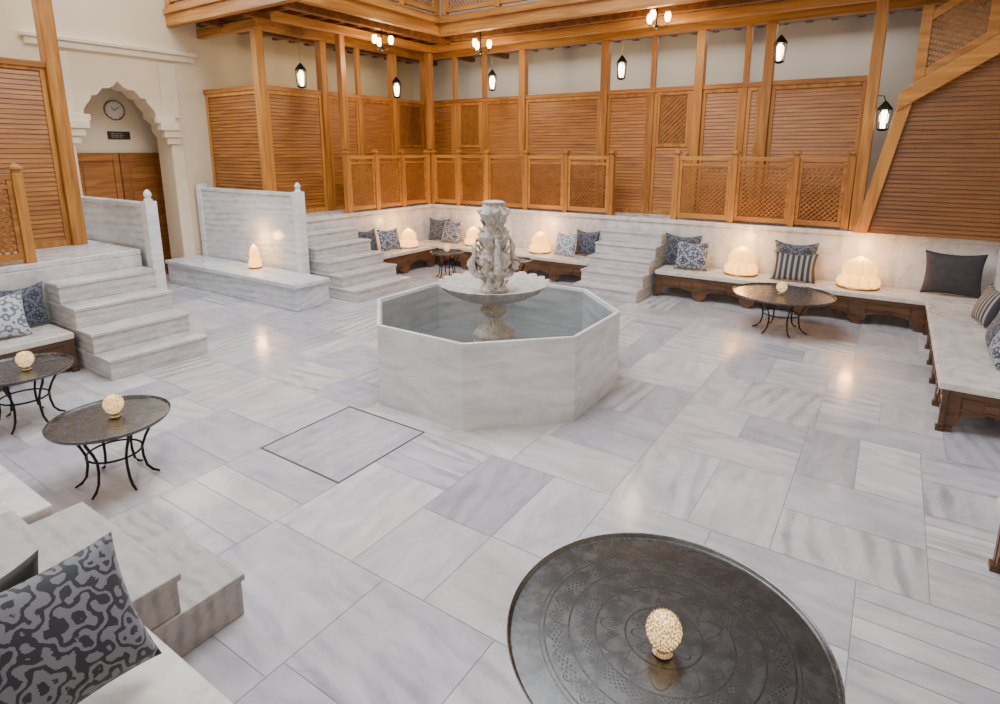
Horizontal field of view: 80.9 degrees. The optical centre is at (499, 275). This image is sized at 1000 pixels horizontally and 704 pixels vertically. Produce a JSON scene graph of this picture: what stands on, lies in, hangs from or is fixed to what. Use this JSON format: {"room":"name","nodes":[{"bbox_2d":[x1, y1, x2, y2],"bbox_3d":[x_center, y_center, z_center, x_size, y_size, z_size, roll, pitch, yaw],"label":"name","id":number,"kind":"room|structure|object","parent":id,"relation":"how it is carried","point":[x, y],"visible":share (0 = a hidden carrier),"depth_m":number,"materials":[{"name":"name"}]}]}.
{"room":"spa","nodes":[
{"label":"spa","id":0,"kind":"room"},
{"bbox_2d":[0,0,412,258],"bbox_3d":[-6.558,-3.835,10.226,0.900,8.000,14.100,8,14,33],"label":"wall","id":1,"kind":"structure","parent":0,"point":[97,78],"depth_m":10.68,"materials":[{"name":"beige paint"}]},
{"bbox_2d":[18,30,196,63],"bbox_3d":[-6.312,-3.747,9.672,0.130,0.160,2.640,8,14,33],"label":"trim","id":2,"kind":"structure","parent":1,"relation":"attached to","point":[29,37],"depth_m":9.61,"materials":[{"name":"beige stone"}]},
{"bbox_2d":[104,100,124,119],"bbox_3d":[-6.963,-2.992,10.586,0.027,0.354,0.354,8,14,33],"label":"wall clock","id":3,"kind":"object","parent":1,"relation":"attached to","point":[114,110],"visible":1,"depth_m":10.59,"materials":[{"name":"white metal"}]},
{"bbox_2d":[77,153,170,273],"bbox_3d":[-6.948,-1.095,10.922,0.104,2.350,1.540,8,14,33],"label":"door","id":4,"kind":"structure","parent":1,"relation":"in","point":[100,175],"depth_m":10.84,"materials":[{"name":"brown wood"}]},
{"bbox_2d":[59,51,195,256],"bbox_3d":[-6.322,-1.705,10.069,0.161,3.900,1.960,8,14,33],"label":"trim","id":5,"kind":"structure","parent":1,"relation":"attached to","point":[167,124],"depth_m":10.49,"materials":[{"name":"beige stone"}]},
{"bbox_2d":[196,18,261,39],"bbox_3d":[-4.805,-4.349,10.334,1.780,0.160,0.120,8,14,33],"label":"trim","id":6,"kind":"structure","parent":1,"relation":"attached to","point":[244,25],"depth_m":10.22,"materials":[{"name":"brown wood"}]},
{"bbox_2d":[164,0,300,27],"bbox_3d":[-4.380,-4.359,9.379,3.520,0.340,0.120,8,14,33],"label":"trim","id":7,"kind":"structure","parent":1,"relation":"attached to","point":[224,8],"depth_m":9.51,"materials":[{"name":"brown wood"}]},
{"bbox_2d":[0,258,999,703],"bbox_3d":[-1.441,0.794,7.731,13.400,0.003,14.100,8,14,33],"label":"floor","id":8,"kind":"structure","parent":0,"point":[816,462],"depth_m":4.31,"materials":[{"name":"stone"}]},
{"bbox_2d":[0,464,53,524],"bbox_3d":[-3.941,1.405,3.716,2.940,0.490,0.900,8,14,33],"label":"bench","id":9,"kind":"object","parent":8,"relation":"on","point":[16,496],"visible":0.27,"depth_m":3.27,"materials":[{"name":"white stone"}]},
{"bbox_2d":[0,353,73,434],"bbox_3d":[-4.270,1.064,5.257,0.800,0.507,0.800,-9,15,-37],"label":"tray table","id":10,"kind":"object","parent":8,"relation":"on","point":[45,365],"visible":0.94,"depth_m":5.24,"materials":[{"name":"metal"}]},
{"bbox_2d":[0,353,73,386],"bbox_3d":[-4.270,0.830,5.206,0.800,0.028,0.800,4,13,16],"label":"tray","id":11,"kind":"object","parent":10,"relation":"on","point":[45,365],"depth_m":5.24,"materials":[{"name":"metal"}]},
{"bbox_2d":[0,323,79,391],"bbox_3d":[-5.907,1.094,5.260,0.720,0.450,3.440,8,14,33],"label":"bench","id":12,"kind":"object","parent":8,"relation":"on","point":[45,338],"visible":0.64,"depth_m":6.27,"materials":[{"name":"stone"}]},
{"bbox_2d":[0,289,32,337],"bbox_3d":[-5.261,0.429,6.124,0.214,0.476,0.524,10,16,40],"label":"cushion","id":13,"kind":"object","parent":12,"relation":"on","point":[13,321],"visible":1,"depth_m":6.19,"materials":[{"name":"white fabric"}]},
{"bbox_2d":[0,281,50,325],"bbox_3d":[-5.299,0.342,6.478,0.149,0.497,0.502,7,14,28],"label":"cushion","id":14,"kind":"object","parent":12,"relation":"on","point":[34,307],"visible":0.59,"depth_m":6.54,"materials":[{"name":"blue fabric"}]},
{"bbox_2d":[0,240,141,324],"bbox_3d":[-7.378,0.507,6.347,2.945,1.140,5.360,8,14,33],"label":"platform","id":15,"kind":"object","parent":8,"relation":"on","point":[53,263],"visible":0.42,"depth_m":7.06,"materials":[{"name":"white stone"}]},
{"bbox_2d":[0,163,36,263],"bbox_3d":[-6.312,-0.405,5.202,0.124,1.120,3.524,8,14,33],"label":"balustrade","id":16,"kind":"object","parent":15,"relation":"on","point":[14,186],"visible":1,"depth_m":6.52,"materials":[{"name":"brown wood"}]},
{"bbox_2d":[0,64,71,252],"bbox_3d":[-6.161,-1.438,7.201,0.060,2.300,1.240,8,14,33],"label":"screen","id":17,"kind":"object","parent":15,"relation":"on","point":[27,135],"visible":0.92,"depth_m":7.46,"materials":[{"name":"brown wood"}]},
{"bbox_2d":[31,0,87,244],"bbox_3d":[-5.768,-2.910,7.489,0.170,5.058,0.170,8,14,33],"label":"wooden post","id":18,"kind":"object","parent":15,"relation":"on","point":[43,14],"visible":0.84,"depth_m":7.61,"materials":[{"name":"brown wood"}]},
{"bbox_2d":[42,395,170,499],"bbox_3d":[-2.837,1.268,4.310,0.780,0.507,0.780,5,13,20],"label":"tray table","id":19,"kind":"object","parent":8,"relation":"on","point":[86,424],"visible":0.91,"depth_m":4.22,"materials":[{"name":"metal"}]},
{"bbox_2d":[42,395,170,445],"bbox_3d":[-2.837,1.034,4.260,0.780,0.028,0.780,8,14,33],"label":"tray","id":20,"kind":"object","parent":19,"relation":"on","point":[86,424],"depth_m":4.22,"materials":[{"name":"metal"}]},
{"bbox_2d":[102,394,124,418],"bbox_3d":[-2.823,0.948,4.281,0.139,0.168,0.140,8,14,33],"label":"candle holder","id":21,"kind":"object","parent":19,"relation":"on","point":[112,404],"visible":1,"depth_m":4.24,"materials":[{"name":"beige glass"}]},
{"bbox_2d":[0,502,244,656],"bbox_3d":[-2.110,1.457,2.810,1.044,0.770,1.240,8,14,33],"label":"stairs","id":22,"kind":"structure","parent":8,"relation":"on","point":[184,593],"depth_m":2.94,"materials":[{"name":"white stone"}]},
{"bbox_2d":[81,189,166,288],"bbox_3d":[-5.712,-0.341,8.458,3.040,1.910,0.160,8,14,33],"label":"parapet","id":23,"kind":"object","parent":8,"relation":"on","point":[126,223],"visible":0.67,"depth_m":7.77,"materials":[{"name":"white stone"}]},
{"bbox_2d":[45,266,207,380],"bbox_3d":[-4.381,0.497,6.919,1.380,0.920,1.084,8,14,33],"label":"stairs","id":24,"kind":"structure","parent":8,"relation":"on","point":[122,324],"depth_m":6.75,"materials":[{"name":"white stone"}]},
{"bbox_2d":[78,627,232,703],"bbox_3d":[-0.613,1.907,1.480,2.940,0.450,0.780,8,14,33],"label":"bench","id":25,"kind":"object","parent":8,"relation":"on","point":[166,678],"visible":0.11,"depth_m":2.17,"materials":[{"name":"white stone"}]},
{"bbox_2d":[0,550,38,592],"bbox_3d":[-1.824,1.296,2.039,0.127,0.500,0.436,12,17,43],"label":"cushion","id":26,"kind":"object","parent":25,"relation":"on","point":[27,569],"visible":0.12,"depth_m":2.12,"materials":[{"name":"grey fabric"}]},
{"bbox_2d":[0,532,161,703],"bbox_3d":[-1.534,1.266,2.048,0.328,0.459,0.497,7,14,30],"label":"cushion","id":27,"kind":"object","parent":25,"relation":"on","point":[74,627],"visible":1,"depth_m":2.00,"materials":[{"name":"grey fabric"}]},
{"bbox_2d":[165,255,329,311],"bbox_3d":[-4.419,0.074,10.051,3.720,0.430,0.660,8,14,33],"label":"bench","id":28,"kind":"object","parent":8,"relation":"on","point":[285,289],"visible":0.97,"depth_m":9.56,"materials":[{"name":"white stone"}]},
{"bbox_2d":[195,183,309,273],"bbox_3d":[-4.439,-0.751,10.415,2.940,1.890,0.160,8,14,33],"label":"parapet","id":29,"kind":"object","parent":8,"relation":"on","point":[231,221],"visible":0.82,"depth_m":10.19,"materials":[{"name":"white stone"}]},
{"bbox_2d":[260,406,424,483],"bbox_3d":[-1.315,1.388,4.964,0.950,0.005,0.970,8,14,33],"label":"trim","id":30,"kind":"structure","parent":8,"relation":"on","point":[348,406],"depth_m":4.88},
{"bbox_2d":[307,226,409,302],"bbox_3d":[-2.584,-0.255,10.222,1.550,1.000,1.274,8,14,33],"label":"stairs","id":31,"kind":"structure","parent":8,"relation":"on","point":[356,272],"depth_m":10.02,"materials":[{"name":"white stone"}]},
{"bbox_2d":[306,202,441,260],"bbox_3d":[-2.981,-1.009,13.208,2.465,1.220,6.050,8,14,33],"label":"platform","id":32,"kind":"object","parent":8,"relation":"on","point":[415,217],"visible":0.09,"depth_m":11.88,"materials":[{"name":"white stone"}]},
{"bbox_2d":[205,90,262,189],"bbox_3d":[-4.863,-2.247,10.826,1.600,2.198,0.060,8,14,33],"label":"screen","id":33,"kind":"object","parent":32,"relation":"on","point":[231,116],"visible":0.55,"depth_m":10.77,"materials":[{"name":"brown wood"}]},
{"bbox_2d":[249,28,274,190],"bbox_3d":[-4.131,-2.623,10.245,0.150,3.178,0.150,8,14,33],"label":"wooden post","id":34,"kind":"object","parent":32,"relation":"on","point":[256,36],"visible":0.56,"depth_m":10.13,"materials":[{"name":"brown wood"}]},
{"bbox_2d":[267,90,327,212],"bbox_3d":[-3.756,-2.262,10.897,0.060,2.198,1.196,8,14,33],"label":"screen","id":35,"kind":"object","parent":32,"relation":"on","point":[296,121],"visible":0.77,"depth_m":10.88,"materials":[{"name":"brown wood"}]},
{"bbox_2d":[314,40,335,210],"bbox_3d":[-3.382,-2.859,11.343,0.150,3.178,0.150,8,14,33],"label":"wooden post","id":36,"kind":"object","parent":32,"relation":"on","point":[320,46],"visible":0.92,"depth_m":11.23,"materials":[{"name":"brown wood"}]},
{"bbox_2d":[267,85,423,104],"bbox_3d":[-2.921,-3.639,11.882,0.100,0.080,4.240,8,14,33],"label":"trim","id":37,"kind":"structure","parent":36,"relation":"attached to","point":[269,87],"depth_m":11.41,"materials":[{"name":"brown wood"}]},
{"bbox_2d":[329,96,362,209],"bbox_3d":[-3.124,-2.462,11.825,0.060,2.198,0.776,8,14,33],"label":"screen","id":38,"kind":"object","parent":32,"relation":"on","point":[353,114],"visible":0.56,"depth_m":11.78,"materials":[{"name":"brown wood"}]},
{"bbox_2d":[353,48,366,204],"bbox_3d":[-2.882,-3.017,12.075,0.090,3.178,0.090,8,14,33],"label":"wooden post","id":39,"kind":"object","parent":32,"relation":"on","point":[356,54],"visible":0.56,"depth_m":11.90,"materials":[{"name":"brown wood"}]},
{"bbox_2d":[362,99,394,203],"bbox_3d":[-2.613,-2.623,12.573,0.060,2.198,0.876,8,14,33],"label":"screen","id":40,"kind":"object","parent":32,"relation":"on","point":[377,115],"visible":0.49,"depth_m":12.49,"materials":[{"name":"brown wood"}]},
{"bbox_2d":[341,149,430,212],"bbox_3d":[-2.250,-1.987,12.013,0.124,1.190,2.424,8,14,33],"label":"balustrade","id":41,"kind":"object","parent":32,"relation":"on","point":[401,163],"visible":1,"depth_m":11.87,"materials":[{"name":"brown wood"}]},
{"bbox_2d":[335,34,349,148],"bbox_3d":[-2.888,-3.353,10.741,0.120,2.000,0.120,8,14,33],"label":"wooden post","id":42,"kind":"object","parent":41,"relation":"on","point":[339,39],"visible":1,"depth_m":10.69,"materials":[{"name":"brown wood"}]},
{"bbox_2d":[270,11,429,52],"bbox_3d":[-2.563,-4.475,10.868,0.120,0.140,3.800,8,14,33],"label":"trim","id":43,"kind":"structure","parent":42,"relation":"on","point":[276,16],"depth_m":10.37,"materials":[{"name":"brown wood"}]},
{"bbox_2d":[387,54,399,200],"bbox_3d":[-2.327,-3.192,12.889,0.150,3.178,0.150,8,14,33],"label":"wooden post","id":44,"kind":"object","parent":32,"relation":"on","point":[391,62],"visible":0.51,"depth_m":12.71,"materials":[{"name":"brown wood"}]},
{"bbox_2d":[398,102,424,199],"bbox_3d":[-2.018,-2.802,13.407,0.104,2.198,0.896,8,14,33],"label":"lattice door","id":45,"kind":"structure","parent":32,"relation":"on","point":[410,116],"depth_m":13.38,"materials":[{"name":"brown wood"}]},
{"bbox_2d":[419,60,427,149],"bbox_3d":[-1.745,-3.375,13.743,0.150,3.178,0.150,8,14,33],"label":"wooden post","id":46,"kind":"object","parent":32,"relation":"on","point":[421,62],"visible":0.37,"depth_m":13.48,"materials":[{"name":"brown wood"}]},
{"bbox_2d":[261,20,423,59],"bbox_3d":[-2.921,-4.636,11.668,0.120,0.160,4.240,8,14,33],"label":"trim","id":47,"kind":"structure","parent":46,"relation":"on","point":[266,26],"depth_m":11.12,"materials":[{"name":"brown wood"}]},
{"bbox_2d":[434,75,867,103],"bbox_3d":[1.957,-3.491,11.192,8.900,0.080,0.100,8,14,33],"label":"trim","id":48,"kind":"structure","parent":46,"relation":"attached to","point":[863,77],"depth_m":10.45,"materials":[{"name":"brown wood"}]},
{"bbox_2d":[428,103,453,198],"bbox_3d":[-1.358,-2.842,13.594,0.776,2.198,0.060,8,14,33],"label":"screen","id":49,"kind":"object","parent":32,"relation":"on","point":[443,113],"visible":0.46,"depth_m":13.46,"materials":[{"name":"brown wood"}]},
{"bbox_2d":[378,239,455,273],"bbox_3d":[-1.903,-0.377,12.098,0.660,0.450,2.400,8,14,33],"label":"bench","id":50,"kind":"object","parent":8,"relation":"on","point":[403,258],"visible":0.52,"depth_m":11.78,"materials":[{"name":"stone"}]},
{"bbox_2d":[376,228,401,250],"bbox_3d":[-2.176,-0.718,11.553,0.482,0.438,0.207,-11,16,-42],"label":"cushion","id":51,"kind":"object","parent":50,"relation":"on","point":[389,240],"visible":0.99,"depth_m":11.48,"materials":[{"name":"white fabric"}]},
{"bbox_2d":[430,249,463,278],"bbox_3d":[-1.010,-0.217,11.216,0.660,0.507,0.660,-11,17,-42],"label":"tray table","id":52,"kind":"object","parent":8,"relation":"on","point":[439,252],"visible":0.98,"depth_m":11.18,"materials":[{"name":"metal"}]},
{"bbox_2d":[377,200,619,431],"bbox_3d":[-0.066,0.158,6.164,2.420,1.900,2.420,8,14,33],"label":"fountain","id":53,"kind":"object","parent":8,"relation":"on","point":[491,346],"visible":1,"depth_m":5.51,"materials":[{"name":"stone"}]},
{"bbox_2d":[437,270,549,304],"bbox_3d":[-0.066,0.154,6.164,1.181,0.209,1.193,8,14,33],"label":"scalloped bowl","id":54,"kind":"object","parent":53,"relation":"on","point":[522,286],"depth_m":6.09,"materials":[{"name":"stone"}]},
{"bbox_2d":[377,282,619,431],"bbox_3d":[-0.066,0.695,6.280,2.420,0.800,2.420,8,14,33],"label":"basin","id":55,"kind":"object","parent":53,"relation":"in","point":[547,357],"depth_m":5.35,"materials":[{"name":"stone"}]},
{"bbox_2d":[437,241,588,281],"bbox_3d":[0.310,-0.286,11.678,3.480,0.450,0.680,8,14,33],"label":"bench","id":56,"kind":"object","parent":8,"relation":"on","point":[556,265],"visible":0.49,"depth_m":10.98,"materials":[{"name":"stone"}]},
{"bbox_2d":[441,220,462,243],"bbox_3d":[-1.038,-0.950,12.538,0.524,0.476,0.214,10,16,38],"label":"cushion","id":57,"kind":"object","parent":56,"relation":"on","point":[451,231],"visible":1,"depth_m":12.45,"materials":[{"name":"white fabric"}]},
{"bbox_2d":[529,231,550,253],"bbox_3d":[0.778,-0.664,11.375,0.430,0.415,0.430,8,14,33],"label":"dome lamp","id":58,"kind":"object","parent":56,"relation":"on","point":[540,240],"visible":1,"depth_m":11.25,"materials":[{"name":"beige glass"}]},
{"bbox_2d":[553,231,578,256],"bbox_3d":[1.224,-0.597,10.990,0.480,0.438,0.207,10,16,39],"label":"cushion","id":59,"kind":"object","parent":56,"relation":"on","point":[565,244],"visible":1,"depth_m":10.91,"materials":[{"name":"white fabric"}]},
{"bbox_2d":[574,229,600,254],"bbox_3d":[1.633,-0.621,10.961,0.500,0.495,0.179,8,14,33],"label":"cushion","id":60,"kind":"object","parent":56,"relation":"on","point":[585,244],"visible":0.91,"depth_m":10.90,"materials":[{"name":"blue fabric"}]},
{"bbox_2d":[573,228,665,303],"bbox_3d":[2.076,-0.225,10.086,1.124,1.000,1.350,8,14,33],"label":"stairs","id":61,"kind":"structure","parent":8,"relation":"on","point":[622,267],"depth_m":9.95,"materials":[{"name":"white stone"}]},
{"bbox_2d":[506,532,845,703],"bbox_3d":[0.651,1.673,2.381,1.250,0.527,1.250,8,14,33],"label":"tray table","id":62,"kind":"object","parent":8,"relation":"on","point":[576,632],"visible":0.84,"depth_m":2.35,"materials":[{"name":"metal"}]},
{"bbox_2d":[645,607,682,659],"bbox_3d":[0.626,1.367,2.240,0.139,0.168,0.140,8,14,33],"label":"candle holder","id":63,"kind":"object","parent":62,"relation":"on","point":[664,631],"visible":1,"depth_m":2.20,"materials":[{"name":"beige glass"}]},
{"bbox_2d":[433,203,999,316],"bbox_3d":[3.957,-0.520,10.934,11.700,1.220,2.220,8,14,33],"label":"wall","id":64,"kind":"structure","parent":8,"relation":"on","point":[900,260],"depth_m":9.43,"materials":[{"name":"white stone"}]},
{"bbox_2d":[452,57,457,198],"bbox_3d":[-0.996,-3.270,13.255,0.090,3.178,0.090,8,14,33],"label":"wooden post","id":65,"kind":"object","parent":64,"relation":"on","point":[454,59],"visible":0.56,"depth_m":13.06,"materials":[{"name":"brown wood"}]},
{"bbox_2d":[456,102,482,200],"bbox_3d":[-0.675,-2.741,13.123,0.706,2.198,0.104,8,14,33],"label":"lattice door","id":66,"kind":"structure","parent":64,"relation":"on","point":[469,115],"depth_m":13.06,"materials":[{"name":"brown wood"}]},
{"bbox_2d":[482,54,486,176],"bbox_3d":[-0.331,-3.177,12.820,0.090,3.178,0.090,8,14,33],"label":"wooden post","id":67,"kind":"object","parent":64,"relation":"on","point":[484,56],"visible":0.5,"depth_m":12.64,"materials":[{"name":"brown wood"}]},
{"bbox_2d":[486,100,518,202],"bbox_3d":[0.065,-2.643,12.666,0.856,2.198,0.060,8,14,33],"label":"screen","id":68,"kind":"object","parent":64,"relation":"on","point":[501,116],"visible":0.62,"depth_m":12.59,"materials":[{"name":"brown wood"}]},
{"bbox_2d":[430,149,616,214],"bbox_3d":[0.285,-1.960,11.888,4.344,1.190,0.124,8,14,33],"label":"balustrade","id":69,"kind":"object","parent":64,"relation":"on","point":[566,163],"visible":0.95,"depth_m":11.73,"materials":[{"name":"brown wood"}]},
{"bbox_2d":[424,53,434,148],"bbox_3d":[-1.529,-3.781,12.733,0.130,2.000,0.130,8,14,33],"label":"wooden post","id":70,"kind":"object","parent":69,"relation":"on","point":[429,95],"visible":1,"depth_m":12.68,"materials":[{"name":"brown wood"}]},
{"bbox_2d":[518,49,528,202],"bbox_3d":[0.485,-3.063,12.289,0.150,3.178,0.150,8,14,33],"label":"wooden post","id":71,"kind":"object","parent":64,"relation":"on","point":[523,53],"visible":0.56,"depth_m":12.10,"materials":[{"name":"brown wood"}]},
{"bbox_2d":[525,95,599,206],"bbox_3d":[1.242,-2.478,11.898,1.666,2.198,0.060,8,14,33],"label":"screen","id":72,"kind":"object","parent":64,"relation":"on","point":[554,126],"visible":0.57,"depth_m":11.77,"materials":[{"name":"brown wood"}]},
{"bbox_2d":[596,40,611,207],"bbox_3d":[1.999,-2.850,11.302,0.150,3.178,0.150,8,14,33],"label":"wooden post","id":73,"kind":"object","parent":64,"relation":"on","point":[606,47],"visible":0.56,"depth_m":11.14,"materials":[{"name":"brown wood"}]},
{"bbox_2d":[604,93,649,212],"bbox_3d":[2.402,-2.315,11.142,0.816,2.198,0.060,8,14,33],"label":"screen","id":74,"kind":"object","parent":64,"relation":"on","point":[627,114],"visible":0.74,"depth_m":11.10,"materials":[{"name":"brown wood"}]},
{"bbox_2d":[644,35,658,213],"bbox_3d":[2.781,-2.741,10.792,0.090,3.178,0.090,8,14,33],"label":"wooden post","id":75,"kind":"object","parent":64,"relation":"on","point":[655,41],"visible":1,"depth_m":10.72,"materials":[{"name":"brown wood"}]},
{"bbox_2d":[648,90,693,214],"bbox_3d":[3.102,-2.211,10.660,0.706,2.198,0.104,8,14,33],"label":"lattice door","id":76,"kind":"structure","parent":64,"relation":"on","point":[672,120],"depth_m":10.66,"materials":[{"name":"brown wood"}]},
{"bbox_2d":[686,29,708,212],"bbox_3d":[3.471,-2.644,10.342,0.150,3.178,0.150,8,14,33],"label":"wooden post","id":77,"kind":"object","parent":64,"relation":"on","point":[702,36],"visible":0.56,"depth_m":10.19,"materials":[{"name":"brown wood"}]},
{"bbox_2d":[424,0,976,59],"bbox_3d":[3.455,-4.278,10.002,12.500,0.160,0.120,8,14,33],"label":"ceiling beam","id":78,"kind":"structure","parent":77,"relation":"on","point":[868,7],"depth_m":9.92,"materials":[{"name":"brown wood"}]},
{"bbox_2d":[695,88,741,214],"bbox_3d":[3.800,-2.119,10.230,0.636,2.198,0.060,8,14,33],"label":"screen","id":79,"kind":"object","parent":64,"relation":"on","point":[720,116],"visible":0.6,"depth_m":10.15,"materials":[{"name":"brown wood"}]},
{"bbox_2d":[737,24,753,156],"bbox_3d":[4.104,-2.555,9.929,0.090,3.178,0.090,8,14,33],"label":"wooden post","id":80,"kind":"object","parent":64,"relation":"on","point":[750,28],"visible":0.56,"depth_m":9.76,"materials":[{"name":"brown wood"}]},
{"bbox_2d":[737,87,761,215],"bbox_3d":[4.233,-2.058,9.948,0.216,2.198,0.060,8,14,33],"label":"screen","id":81,"kind":"object","parent":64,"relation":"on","point":[754,93],"visible":0.73,"depth_m":9.86,"materials":[{"name":"brown wood"}]},
{"bbox_2d":[670,149,857,230],"bbox_3d":[4.104,-1.424,9.398,2.704,1.190,0.124,8,14,33],"label":"balustrade","id":82,"kind":"object","parent":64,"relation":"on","point":[796,166],"visible":1,"depth_m":9.30,"materials":[{"name":"brown wood"}]},
{"bbox_2d":[750,21,778,216],"bbox_3d":[4.387,-2.516,9.745,0.150,3.178,0.150,8,14,33],"label":"wooden post","id":83,"kind":"object","parent":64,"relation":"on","point":[772,27],"visible":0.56,"depth_m":9.60,"materials":[{"name":"brown wood"}]},
{"bbox_2d":[760,81,866,225],"bbox_3d":[5.002,-1.950,9.447,1.326,2.198,0.060,8,14,33],"label":"screen","id":84,"kind":"object","parent":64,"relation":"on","point":[820,119],"visible":0.55,"depth_m":9.36,"materials":[{"name":"brown wood"}]},
{"bbox_2d":[849,0,890,230],"bbox_3d":[5.293,-2.239,8.411,0.150,3.198,0.150,8,14,33],"label":"wooden post","id":85,"kind":"object","parent":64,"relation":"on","point":[883,6],"visible":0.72,"depth_m":8.32,"materials":[{"name":"brown wood"}]},
{"bbox_2d":[429,0,877,52],"bbox_3d":[3.401,-4.129,9.259,11.750,0.140,0.120,8,14,33],"label":"trim","id":86,"kind":"structure","parent":85,"relation":"on","point":[786,5],"depth_m":9.70,"materials":[{"name":"brown wood"}]},
{"bbox_2d":[876,95,892,130],"bbox_3d":[5.389,-2.288,8.224,0.209,0.497,0.173,8,14,33],"label":"wall lantern","id":87,"kind":"object","parent":85,"relation":"attached to","point":[883,117],"visible":1,"depth_m":8.20,"materials":[{"name":"white glass"}]},
{"bbox_2d":[732,283,836,337],"bbox_3d":[3.790,0.484,7.908,1.260,0.527,1.260,8,14,33],"label":"tray table","id":88,"kind":"object","parent":8,"relation":"on","point":[795,295],"visible":0.96,"depth_m":7.80,"materials":[{"name":"metal"}]},
{"bbox_2d":[732,283,836,306],"bbox_3d":[3.790,0.240,7.855,1.260,0.028,1.260,8,14,33],"label":"tray","id":89,"kind":"object","parent":88,"relation":"on","point":[795,295],"depth_m":7.79,"materials":[{"name":"metal"}]},
{"bbox_2d":[653,264,977,332],"bbox_3d":[4.586,0.313,8.889,4.400,0.450,0.680,8,14,33],"label":"bench","id":90,"kind":"object","parent":8,"relation":"on","point":[909,304],"visible":0.62,"depth_m":8.34,"materials":[{"name":"stone"}]},
{"bbox_2d":[664,232,702,263],"bbox_3d":[3.111,-0.442,9.985,0.620,0.557,0.149,8,14,33],"label":"cushion","id":91,"kind":"object","parent":90,"relation":"on","point":[672,242],"visible":0.49,"depth_m":10.02,"materials":[{"name":"blue fabric"}]},
{"bbox_2d":[674,239,710,271],"bbox_3d":[3.181,-0.343,9.717,0.544,0.476,0.215,6,14,27],"label":"cushion","id":92,"kind":"object","parent":90,"relation":"on","point":[689,255],"visible":1,"depth_m":9.65,"materials":[{"name":"fabric"}]},
{"bbox_2d":[724,246,757,276],"bbox_3d":[3.868,-0.256,9.380,0.514,0.457,0.514,8,14,33],"label":"dome lamp","id":93,"kind":"object","parent":90,"relation":"on","point":[741,263],"visible":1,"depth_m":9.24,"materials":[{"name":"beige glass"}]},
{"bbox_2d":[770,250,818,283],"bbox_3d":[4.448,-0.140,8.875,0.620,0.432,0.199,8,14,33],"label":"cushion","id":94,"kind":"object","parent":90,"relation":"on","point":[786,266],"visible":1,"depth_m":8.82,"materials":[{"name":"fabric"}]},
{"bbox_2d":[775,239,819,280],"bbox_3d":[4.551,-0.251,9.046,0.620,0.577,0.149,8,14,33],"label":"cushion","id":95,"kind":"object","parent":90,"relation":"on","point":[781,247],"visible":0.35,"depth_m":8.98,"materials":[{"name":"white fabric"}]},
{"bbox_2d":[836,256,880,290],"bbox_3d":[5.205,-0.063,8.485,0.556,0.457,0.556,8,14,33],"label":"dome lamp","id":96,"kind":"object","parent":90,"relation":"on","point":[859,273],"visible":1,"depth_m":8.34,"materials":[{"name":"beige glass"}]},
{"bbox_2d":[919,250,988,298],"bbox_3d":[6.157,-0.026,7.962,0.680,0.594,0.212,8,14,33],"label":"cushion","id":97,"kind":"object","parent":90,"relation":"on","point":[944,273],"visible":1,"depth_m":7.90,"materials":[{"name":"grey fabric"}]},
{"bbox_2d":[923,301,999,431],"bbox_3d":[5.002,0.879,6.256,0.700,0.450,3.320,8,14,33],"label":"bench","id":98,"kind":"object","parent":8,"relation":"on","point":[960,360],"visible":0.99,"depth_m":5.47,"materials":[{"name":"stone"}]},
{"bbox_2d":[971,283,999,327],"bbox_3d":[5.561,0.330,6.679,0.207,0.438,0.503,5,13,22],"label":"cushion","id":99,"kind":"object","parent":98,"relation":"on","point":[986,308],"visible":0.99,"depth_m":6.57,"materials":[{"name":"fabric"}]},
{"bbox_2d":[988,497,999,573],"bbox_3d":[2.169,1.806,1.946,0.520,0.450,3.320,8,14,33],"label":"bench","id":100,"kind":"object","parent":8,"relation":"on","point":[993,564],"visible":1,"depth_m":3.39,"materials":[{"name":"stone"}]},
{"bbox_2d":[993,248,999,313],"bbox_3d":[4.147,1.286,2.581,1.900,1.200,11.750,8,14,33],"label":"platform","id":101,"kind":"object","parent":8,"relation":"on","point":[996,283],"visible":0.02,"depth_m":7.65,"materials":[{"name":"white stone"}]},
{"bbox_2d":[854,0,999,240],"bbox_3d":[6.276,-2.589,7.420,2.627,4.303,0.200,8,14,33],"label":"wooden staircase","id":102,"kind":"structure","parent":101,"relation":"on","point":[974,217],"depth_m":7.77,"materials":[{"name":"brown wood"}]},
{"bbox_2d":[410,0,999,213],"bbox_3d":[3.677,-4.182,11.838,14.300,8.000,0.200,8,14,33],"label":"wall","id":103,"kind":"structure","parent":0,"point":[822,48],"depth_m":11.24,"materials":[{"name":"white paint"}]},
{"bbox_2d":[296,0,439,35],"bbox_3d":[-2.056,-4.447,9.790,0.120,0.340,3.160,8,14,33],"label":"trim","id":104,"kind":"structure","parent":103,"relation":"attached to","point":[351,7],"depth_m":9.83,"materials":[{"name":"brown wood"}]},
{"bbox_2d":[391,0,439,15],"bbox_3d":[-2.045,-5.125,9.662,0.124,1.020,3.164,8,14,33],"label":"balustrade","id":105,"kind":"object","parent":104,"relation":"on","point":[434,7],"visible":0.84,"depth_m":10.71,"materials":[{"name":"brown wood"}]},
{"bbox_2d":[438,0,708,36],"bbox_3d":[3.296,-4.111,8.227,10.800,0.340,0.120,8,14,33],"label":"trim","id":106,"kind":"structure","parent":103,"relation":"attached to","point":[598,7],"depth_m":9.84,"materials":[{"name":"brown wood"}]},
{"bbox_2d":[441,0,526,15],"bbox_3d":[1.965,-4.973,8.950,7.324,1.020,0.124,8,14,33],"label":"balustrade","id":107,"kind":"object","parent":106,"relation":"on","point":[446,9],"visible":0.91,"depth_m":10.68,"materials":[{"name":"brown wood"}]},
{"bbox_2d":[196,0,986,65],"bbox_3d":[1.818,-4.250,9.157,14.100,0.240,6.200,8,14,33],"label":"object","id":108,"kind":"structure","parent":103,"relation":"attached to","point":[294,8],"depth_m":10.25,"materials":[{"name":"brown wood"}]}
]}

